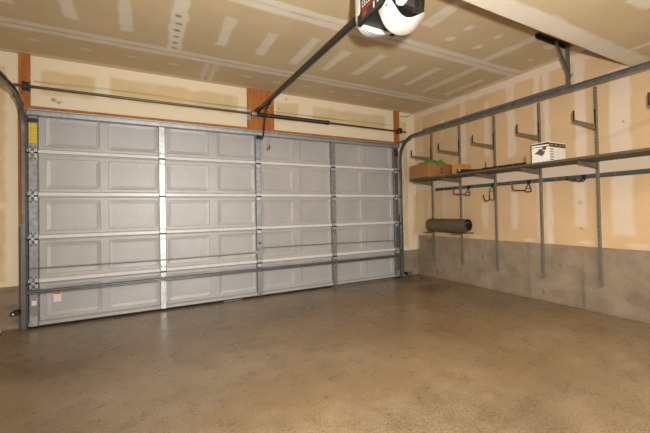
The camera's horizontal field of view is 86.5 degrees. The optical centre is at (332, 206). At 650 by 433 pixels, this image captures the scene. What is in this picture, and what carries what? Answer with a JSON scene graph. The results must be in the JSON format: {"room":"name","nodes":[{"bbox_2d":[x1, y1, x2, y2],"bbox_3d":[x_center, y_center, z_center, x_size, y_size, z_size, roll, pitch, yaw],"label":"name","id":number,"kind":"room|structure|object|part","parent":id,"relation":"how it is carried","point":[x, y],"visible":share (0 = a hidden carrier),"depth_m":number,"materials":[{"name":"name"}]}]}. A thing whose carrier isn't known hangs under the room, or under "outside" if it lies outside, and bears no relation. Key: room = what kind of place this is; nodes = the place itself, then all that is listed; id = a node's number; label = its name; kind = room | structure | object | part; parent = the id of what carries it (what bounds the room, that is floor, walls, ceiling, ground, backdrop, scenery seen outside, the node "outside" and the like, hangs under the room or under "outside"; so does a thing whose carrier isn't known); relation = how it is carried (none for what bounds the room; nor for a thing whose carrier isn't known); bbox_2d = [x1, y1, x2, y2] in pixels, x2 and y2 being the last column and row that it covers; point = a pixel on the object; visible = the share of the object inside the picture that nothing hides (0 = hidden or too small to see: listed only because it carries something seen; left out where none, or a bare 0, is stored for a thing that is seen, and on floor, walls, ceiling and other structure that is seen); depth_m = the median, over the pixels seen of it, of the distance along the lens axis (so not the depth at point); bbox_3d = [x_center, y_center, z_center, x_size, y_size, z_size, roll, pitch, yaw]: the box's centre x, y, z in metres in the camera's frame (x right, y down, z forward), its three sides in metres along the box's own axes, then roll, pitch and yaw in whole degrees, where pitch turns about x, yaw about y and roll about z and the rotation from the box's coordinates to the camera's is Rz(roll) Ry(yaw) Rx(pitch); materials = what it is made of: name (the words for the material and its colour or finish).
{"room":"garage","nodes":[
{"label":"garage","id":0,"kind":"room"},
{"bbox_2d":[0,51,416,287],"bbox_3d":[-1.291,-0.411,4.695,6.344,2.430,0.001,-1,-1,-29],"label":"wall","id":1,"kind":"structure","parent":0,"point":[45,72],"depth_m":4.19,"materials":[{"name":"paint"}]},
{"bbox_2d":[0,70,26,330],"bbox_3d":[-2.267,-0.003,1.880,0.069,2.426,3.935,-1,-1,-29],"label":"door track","id":2,"kind":"object","parent":1,"relation":"attached to","point":[3,78],"visible":1,"depth_m":3.50,"materials":[{"name":"metal"}]},
{"bbox_2d":[11,309,20,315],"bbox_3d":[-3.166,1.065,3.471,0.069,0.045,0.120,-1,-1,-17],"label":"sensor","id":3,"kind":"object","parent":2,"relation":"attached to","point":[16,312],"visible":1,"depth_m":3.44,"materials":[{"name":"black plastic"}]},
{"bbox_2d":[18,110,21,225],"bbox_3d":[-3.283,-0.407,3.664,0.044,1.230,0.140,-1,-1,-29],"label":"trim","id":4,"kind":"structure","parent":1,"relation":"attached to","point":[19,123],"depth_m":3.60,"materials":[{"name":"orange wood"}]},
{"bbox_2d":[18,112,28,328],"bbox_3d":[-3.243,0.122,3.666,0.104,2.290,0.150,-1,-1,-29],"label":"trim","id":5,"kind":"structure","parent":1,"relation":"attached to","point":[26,116],"depth_m":3.60,"materials":[{"name":"brown wood"}]},
{"bbox_2d":[18,53,30,111],"bbox_3d":[-3.234,-1.292,3.630,0.090,0.616,0.042,-1,-1,-29],"label":"board","id":6,"kind":"object","parent":1,"relation":"attached to","point":[23,59],"visible":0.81,"depth_m":3.62,"materials":[{"name":"orange wood"}]},
{"bbox_2d":[0,249,417,330],"bbox_3d":[-1.256,1.029,4.682,6.364,0.470,0.001,-1,-1,-29],"label":"wall","id":7,"kind":"structure","parent":1,"relation":"attached to","point":[9,296],"depth_m":3.57,"materials":[{"name":"concrete"}]},
{"bbox_2d":[13,81,406,323],"bbox_3d":[-0.966,-0.076,4.749,5.160,2.510,0.113,-1,-1,-29],"label":"shaft","id":8,"kind":"object","parent":1,"relation":"attached to","point":[25,86],"visible":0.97,"depth_m":4.39,"materials":[{"name":"metal"}]},
{"bbox_2d":[21,108,401,328],"bbox_3d":[-1.004,0.104,4.729,4.946,2.266,0.150,-1,-1,-29],"label":"garage door","id":9,"kind":"structure","parent":1,"relation":"in","point":[127,216],"depth_m":4.35,"materials":[{"name":"paint"}]},
{"bbox_3d":[-1.034,-0.604,4.769,4.870,0.049,0.066,-1,-1,-29],"label":"rail","id":10,"kind":"part","parent":9,"relation":"part of","materials":[{"name":"metal"}]},
{"bbox_3d":[-1.017,0.328,4.757,4.870,0.014,0.058,-1,-1,-29],"label":"rail","id":11,"kind":"part","parent":9,"relation":"part of","materials":[{"name":"metal"}]},
{"bbox_3d":[-1.016,0.293,4.755,4.870,0.049,0.066,-1,-1,-29],"label":"rail","id":12,"kind":"part","parent":9,"relation":"part of","materials":[{"name":"metal"}]},
{"bbox_3d":[-1.006,0.748,4.747,4.870,0.049,0.066,-1,-1,-29],"label":"rail","id":13,"kind":"part","parent":9,"relation":"part of","materials":[{"name":"metal"}]},
{"bbox_3d":[-0.998,1.192,4.740,4.870,0.049,0.066,-1,-1,-29],"label":"rail","id":14,"kind":"part","parent":9,"relation":"part of","materials":[{"name":"metal"}]},
{"bbox_3d":[-1.041,-0.800,4.779,4.870,0.444,0.010,-1,-1,-29],"label":"door","id":15,"kind":"part","parent":9,"relation":"part of","materials":[{"name":"paint"}]},
{"bbox_3d":[-1.032,-0.353,4.772,4.870,0.449,0.010,-1,-1,-29],"label":"door","id":16,"kind":"part","parent":9,"relation":"part of","materials":[{"name":"paint"}]},
{"bbox_3d":[-1.035,-0.569,4.771,4.870,0.014,0.058,-1,-1,-29],"label":"rail","id":17,"kind":"part","parent":9,"relation":"part of","materials":[{"name":"metal"}]},
{"bbox_3d":[-1.025,-0.155,4.761,4.870,0.049,0.066,-1,-1,-29],"label":"rail","id":18,"kind":"part","parent":9,"relation":"part of","materials":[{"name":"metal"}]},
{"bbox_3d":[-1.023,0.095,4.765,4.870,0.448,0.010,-1,-1,-29],"label":"door","id":19,"kind":"part","parent":9,"relation":"part of","materials":[{"name":"paint"}]},
{"bbox_3d":[-1.026,-0.120,4.764,4.870,0.014,0.058,-1,-1,-29],"label":"rail","id":20,"kind":"part","parent":9,"relation":"part of","materials":[{"name":"metal"}]},
{"bbox_3d":[-1.014,0.546,4.758,4.870,0.455,0.010,-1,-1,-29],"label":"door","id":21,"kind":"part","parent":9,"relation":"part of","materials":[{"name":"paint"}]},
{"bbox_3d":[-1.005,0.996,4.750,4.870,0.444,0.010,-1,-1,-29],"label":"door","id":22,"kind":"part","parent":9,"relation":"part of","materials":[{"name":"paint"}]},
{"bbox_3d":[-1.008,0.783,4.750,4.870,0.014,0.058,-1,-1,-29],"label":"rail","id":23,"kind":"part","parent":9,"relation":"part of","materials":[{"name":"metal"}]},
{"bbox_3d":[-0.991,0.558,4.705,0.054,0.160,0.007,-1,-1,-29],"label":"lock plate","id":24,"kind":"part","parent":9,"relation":"part of","materials":[{"name":"metal"}]},
{"bbox_2d":[26,105,396,143],"bbox_3d":[-1.058,-1.068,4.825,4.930,0.026,0.065,-1,-1,-29],"label":"trim","id":25,"kind":"structure","parent":1,"relation":"attached to","point":[27,106],"depth_m":4.37,"materials":[{"name":"orange wood"}]},
{"bbox_2d":[247,88,273,131],"bbox_3d":[-1.005,-1.318,4.847,0.380,0.616,0.042,-1,-1,-29],"label":"board","id":26,"kind":"object","parent":1,"relation":"attached to","point":[255,98],"visible":0.73,"depth_m":4.82,"materials":[{"name":"orange wood"}]},
{"bbox_2d":[393,111,399,146],"bbox_3d":[1.112,-1.342,6.004,0.100,0.616,0.042,-1,-1,-29],"label":"board","id":27,"kind":"object","parent":1,"relation":"attached to","point":[395,113],"visible":0.81,"depth_m":5.99,"materials":[{"name":"orange wood"}]},
{"bbox_2d":[397,61,649,276],"bbox_3d":[2.074,-0.044,4.252,0.069,2.408,3.935,-1,-1,-29],"label":"door track","id":28,"kind":"object","parent":1,"relation":"attached to","point":[568,87],"visible":0.92,"depth_m":4.21,"materials":[{"name":"metal"}]},
{"bbox_2d":[0,274,649,432],"bbox_3d":[0.231,1.172,1.996,6.394,0.001,7.200,-1,-1,-29],"label":"floor","id":29,"kind":"structure","parent":0,"point":[414,353],"depth_m":2.55,"materials":[{"name":"concrete"}]},
{"bbox_2d":[0,0,649,113],"bbox_3d":[0.284,-1.533,1.789,6.344,0.340,6.660,-1,-1,-29],"label":"ceiling","id":30,"kind":"structure","parent":0,"point":[459,48],"depth_m":3.41,"materials":[{"name":"paint"}]},
{"bbox_2d":[254,0,425,148],"bbox_3d":[-0.249,-1.203,3.448,0.443,0.923,3.134,-1,-1,-29],"label":"garage door opener","id":31,"kind":"object","parent":30,"relation":"hanging from","point":[373,18],"visible":0.98,"depth_m":2.27,"materials":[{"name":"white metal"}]},
{"bbox_3d":[-0.917,-1.061,4.535,0.020,0.359,0.349,-1,-1,-29],"label":"door arm","id":32,"kind":"part","parent":31,"relation":"part of","materials":[{"name":"black metal"}]},
{"bbox_3d":[-0.399,-1.335,3.582,0.038,0.038,2.670,-1,-1,-29],"label":"rail","id":33,"kind":"part","parent":31,"relation":"part of","materials":[{"name":"black metal"}]},
{"bbox_2d":[378,0,425,34],"bbox_3d":[0.465,-1.184,2.141,0.443,0.196,0.158,-1,-1,-29],"label":"light","id":34,"kind":"object","parent":31,"relation":"attached to","point":[400,17],"depth_m":2.12,"materials":[{"name":"white plastic"}]},
{"bbox_2d":[403,0,414,9],"bbox_3d":[0.473,-1.293,2.152,0.070,0.116,0.037,-1,-1,-29],"label":"lamp","id":35,"kind":"object","parent":31,"relation":"attached to","point":[410,4],"depth_m":2.14,"materials":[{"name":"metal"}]},
{"bbox_2d":[535,32,572,83],"bbox_3d":[2.306,-1.459,3.540,0.610,0.506,0.082,-1,-1,-29],"label":"hanger","id":36,"kind":"object","parent":30,"relation":"attached to","point":[559,44],"visible":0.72,"depth_m":3.59,"materials":[{"name":"metal"}]},
{"bbox_2d":[414,50,649,250],"bbox_3d":[3.086,-0.652,3.296,0.001,2.168,6.660,-1,-1,-29],"label":"wall","id":37,"kind":"structure","parent":0,"point":[569,207],"depth_m":4.13,"materials":[{"name":"paint"}]},
{"bbox_2d":[430,133,434,259],"bbox_3d":[1.689,-0.160,5.828,0.033,2.140,0.025,-1,-1,-29],"label":"upright","id":38,"kind":"object","parent":37,"relation":"attached to","point":[431,138],"visible":0.73,"depth_m":5.82,"materials":[{"name":"grey metal"}]},
{"bbox_2d":[411,148,430,160],"bbox_3d":[1.471,-0.869,5.729,0.433,0.232,0.016,-1,-1,-29],"label":"shelf bracket","id":39,"kind":"object","parent":38,"relation":"attached to","point":[418,157],"visible":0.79,"depth_m":5.75,"materials":[{"name":"grey metal"}]},
{"bbox_3d":[1.474,-0.789,5.728,0.430,0.072,0.016,-1,-1,-29],"label":"arm","id":40,"kind":"part","parent":39,"relation":"part of","materials":[{"name":"grey paint"}]},
{"bbox_2d":[413,181,431,185],"bbox_3d":[1.494,-0.379,5.728,0.403,0.072,0.016,-1,-1,-29],"label":"shelf bracket","id":41,"kind":"object","parent":38,"relation":"attached to","point":[420,182],"visible":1,"depth_m":5.74,"materials":[{"name":"grey metal"}]},
{"bbox_2d":[410,147,649,181],"bbox_3d":[2.274,-0.467,4.266,0.400,0.025,3.450,-1,-1,-29],"label":"wall shelf","id":42,"kind":"object","parent":38,"relation":"on","point":[644,151],"visible":0.88,"depth_m":3.81,"materials":[{"name":"grey metal"}]},
{"bbox_2d":[410,163,451,178],"bbox_3d":[1.569,-0.548,5.507,0.505,0.204,0.402,-1,-1,-29],"label":"cardboard box","id":43,"kind":"object","parent":42,"relation":"on","point":[425,170],"visible":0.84,"depth_m":5.34,"materials":[{"name":"brown cardboard"}]},
{"bbox_2d":[418,159,445,164],"bbox_3d":[1.565,-0.695,5.486,0.424,0.086,0.304,-1,-1,-29],"label":"cloth","id":44,"kind":"object","parent":43,"relation":"on","point":[440,161],"visible":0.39,"depth_m":5.43,"materials":[{"name":"fabric"}]},
{"bbox_2d":[452,164,470,173],"bbox_3d":[1.873,-0.532,5.024,0.245,0.144,0.140,-1,-1,-29],"label":"carton","id":45,"kind":"object","parent":42,"relation":"on","point":[455,167],"visible":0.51,"depth_m":4.96,"materials":[{"name":"cardboard"}]},
{"bbox_2d":[457,169,481,172],"bbox_3d":[1.865,-0.493,4.682,0.078,0.056,0.390,-1,-1,-29],"label":"wedge","id":46,"kind":"object","parent":42,"relation":"on","point":[458,170],"visible":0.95,"depth_m":4.70,"materials":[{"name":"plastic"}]},
{"bbox_2d":[482,162,526,169],"bbox_3d":[2.092,-0.488,4.247,0.056,0.024,0.570,-1,-1,-29],"label":"bar","id":47,"kind":"object","parent":42,"relation":"on","point":[522,163],"visible":0.91,"depth_m":4.19,"materials":[{"name":"metal"}]},
{"bbox_2d":[531,141,565,162],"bbox_3d":[2.465,-0.600,3.943,0.321,0.222,0.196,-1,-1,-29],"label":"product box","id":48,"kind":"object","parent":42,"relation":"on","point":[544,151],"visible":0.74,"depth_m":3.86,"materials":[{"name":"white cardboard"}]},
{"bbox_2d":[458,125,463,264],"bbox_3d":[1.970,-0.174,5.312,0.033,2.140,0.025,-1,-1,-29],"label":"upright","id":49,"kind":"object","parent":37,"relation":"attached to","point":[459,132],"visible":0.74,"depth_m":5.30,"materials":[{"name":"grey metal"}]},
{"bbox_2d":[438,141,458,155],"bbox_3d":[1.753,-0.883,5.213,0.433,0.232,0.016,-1,-1,-29],"label":"shelf bracket","id":50,"kind":"object","parent":49,"relation":"attached to","point":[444,151],"visible":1,"depth_m":5.23,"materials":[{"name":"grey metal"}]},
{"bbox_3d":[1.756,-0.803,5.212,0.430,0.072,0.016,-1,-1,-29],"label":"arm","id":51,"kind":"part","parent":50,"relation":"part of","materials":[{"name":"grey paint"}]},
{"bbox_2d":[440,177,459,182],"bbox_3d":[1.776,-0.392,5.212,0.403,0.072,0.016,-1,-1,-29],"label":"shelf bracket","id":52,"kind":"object","parent":49,"relation":"attached to","point":[448,179],"visible":1,"depth_m":5.23,"materials":[{"name":"grey metal"}]},
{"bbox_2d":[492,115,498,269],"bbox_3d":[2.258,-0.188,4.786,0.033,2.140,0.025,-1,-1,-29],"label":"upright","id":53,"kind":"object","parent":37,"relation":"attached to","point":[493,116],"visible":0.94,"depth_m":4.78,"materials":[{"name":"grey metal"}]},
{"bbox_2d":[472,133,493,149],"bbox_3d":[2.041,-0.897,4.686,0.433,0.232,0.016,-1,-1,-29],"label":"shelf bracket","id":54,"kind":"object","parent":53,"relation":"attached to","point":[489,146],"visible":1,"depth_m":4.72,"materials":[{"name":"grey metal"}]},
{"bbox_3d":[2.043,-0.817,4.686,0.430,0.072,0.016,-1,-1,-29],"label":"arm","id":55,"kind":"part","parent":54,"relation":"part of","materials":[{"name":"grey paint"}]},
{"bbox_2d":[474,173,494,178],"bbox_3d":[2.063,-0.406,4.686,0.403,0.072,0.016,-1,-1,-29],"label":"shelf bracket","id":56,"kind":"object","parent":53,"relation":"attached to","point":[491,176],"visible":1,"depth_m":4.71,"materials":[{"name":"grey metal"}]},
{"bbox_2d":[537,103,544,276],"bbox_3d":[2.556,-0.202,4.239,0.033,2.140,0.025,-1,-1,-29],"label":"upright","id":57,"kind":"object","parent":37,"relation":"attached to","point":[538,104],"visible":0.83,"depth_m":4.23,"materials":[{"name":"grey metal"}]},
{"bbox_2d":[516,122,538,140],"bbox_3d":[2.339,-0.912,4.139,0.433,0.232,0.016,-1,-1,-29],"label":"shelf bracket","id":58,"kind":"object","parent":57,"relation":"attached to","point":[534,137],"visible":1,"depth_m":4.16,"materials":[{"name":"grey metal"}]},
{"bbox_3d":[2.342,-0.832,4.139,0.430,0.072,0.016,-1,-1,-29],"label":"arm","id":59,"kind":"part","parent":58,"relation":"part of","materials":[{"name":"grey paint"}]},
{"bbox_2d":[519,167,539,174],"bbox_3d":[2.362,-0.421,4.139,0.403,0.072,0.016,-1,-1,-29],"label":"shelf bracket","id":60,"kind":"object","parent":57,"relation":"attached to","point":[536,171],"visible":1,"depth_m":4.16,"materials":[{"name":"grey metal"}]},
{"bbox_2d":[435,168,649,190],"bbox_3d":[2.554,-0.316,4.261,0.012,0.048,3.480,-1,-1,-29],"label":"hook rail","id":61,"kind":"object","parent":37,"relation":"attached to","point":[639,171],"visible":1,"depth_m":4.07,"materials":[{"name":"grey metal"}]},
{"bbox_2d":[453,185,469,195],"bbox_3d":[1.918,-0.232,5.109,0.294,0.158,0.097,-1,-1,-29],"label":"hook","id":62,"kind":"object","parent":61,"relation":"attached to","point":[468,186],"visible":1,"depth_m":5.16,"materials":[{"name":"black metal"}]},
{"bbox_2d":[483,183,494,201],"bbox_3d":[2.166,-0.193,4.803,0.172,0.256,0.074,-1,-1,3],"label":"hook","id":63,"kind":"object","parent":61,"relation":"attached to","point":[492,184],"visible":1,"depth_m":4.80,"materials":[{"name":"black metal"}]},
{"bbox_2d":[512,180,531,191],"bbox_3d":[2.361,-0.253,4.297,0.294,0.158,0.097,-1,-1,-29],"label":"hook","id":64,"kind":"object","parent":61,"relation":"attached to","point":[528,181],"visible":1,"depth_m":4.34,"materials":[{"name":"black metal"}]},
{"bbox_2d":[566,174,586,181],"bbox_3d":[2.659,-0.304,3.767,0.284,0.084,0.064,-1,-1,-21],"label":"hook","id":65,"kind":"object","parent":61,"relation":"attached to","point":[584,177],"visible":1,"depth_m":3.77,"materials":[{"name":"black metal"}]},
{"bbox_2d":[593,86,602,285],"bbox_3d":[2.847,-0.216,3.707,0.033,2.140,0.025,-1,-1,-29],"label":"upright","id":66,"kind":"object","parent":37,"relation":"attached to","point":[595,104],"visible":0.97,"depth_m":3.70,"materials":[{"name":"grey metal"}]},
{"bbox_2d":[572,109,595,130],"bbox_3d":[2.630,-0.926,3.607,0.433,0.232,0.016,-1,-1,-29],"label":"shelf bracket","id":67,"kind":"object","parent":66,"relation":"attached to","point":[589,125],"visible":1,"depth_m":3.63,"materials":[{"name":"grey metal"}]},
{"bbox_3d":[2.633,-0.846,3.606,0.430,0.072,0.016,-1,-1,-29],"label":"arm","id":68,"kind":"part","parent":67,"relation":"part of","materials":[{"name":"grey paint"}]},
{"bbox_3d":[2.814,-0.928,3.708,0.012,0.232,0.012,-1,-1,-29],"label":"hanging plate","id":69,"kind":"part","parent":67,"relation":"part of","materials":[{"name":"metal"}]},
{"bbox_2d":[576,160,596,168],"bbox_3d":[2.653,-0.435,3.606,0.403,0.072,0.016,-1,-1,-29],"label":"shelf bracket","id":70,"kind":"object","parent":66,"relation":"attached to","point":[590,164],"visible":1,"depth_m":3.62,"materials":[{"name":"grey metal"}]},
{"bbox_3d":[3.132,-0.230,3.185,0.033,2.140,0.025,-1,-1,-29],"label":"upright","id":71,"kind":"object","parent":37,"relation":"attached to","visible":0},
{"bbox_2d":[647,92,649,105],"bbox_3d":[2.915,-0.940,3.085,0.433,0.232,0.016,-1,-1,-29],"label":"shelf bracket","id":72,"kind":"object","parent":71,"relation":"attached to","point":[648,93],"visible":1,"depth_m":2.98,"materials":[{"name":"grey metal"}]},
{"bbox_2d":[417,235,649,322],"bbox_3d":[3.120,0.788,3.288,0.001,0.732,6.680,-1,-1,-29],"label":"wall","id":73,"kind":"structure","parent":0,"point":[571,278],"depth_m":4.16,"materials":[{"name":"concrete"}]},
{"bbox_3d":[1.873,0.427,5.244,0.218,0.035,0.006,-1,-1,-29],"label":"bracket","id":74,"kind":"object","parent":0,"visible":0},
{"bbox_2d":[426,219,472,233],"bbox_3d":[1.798,0.311,5.351,0.231,0.233,0.745,-1,-1,-29],"label":"rolled mat","id":75,"kind":"object","parent":74,"relation":"on","point":[461,226],"visible":1,"depth_m":5.21,"materials":[{"name":"black rubber"}]}
]}

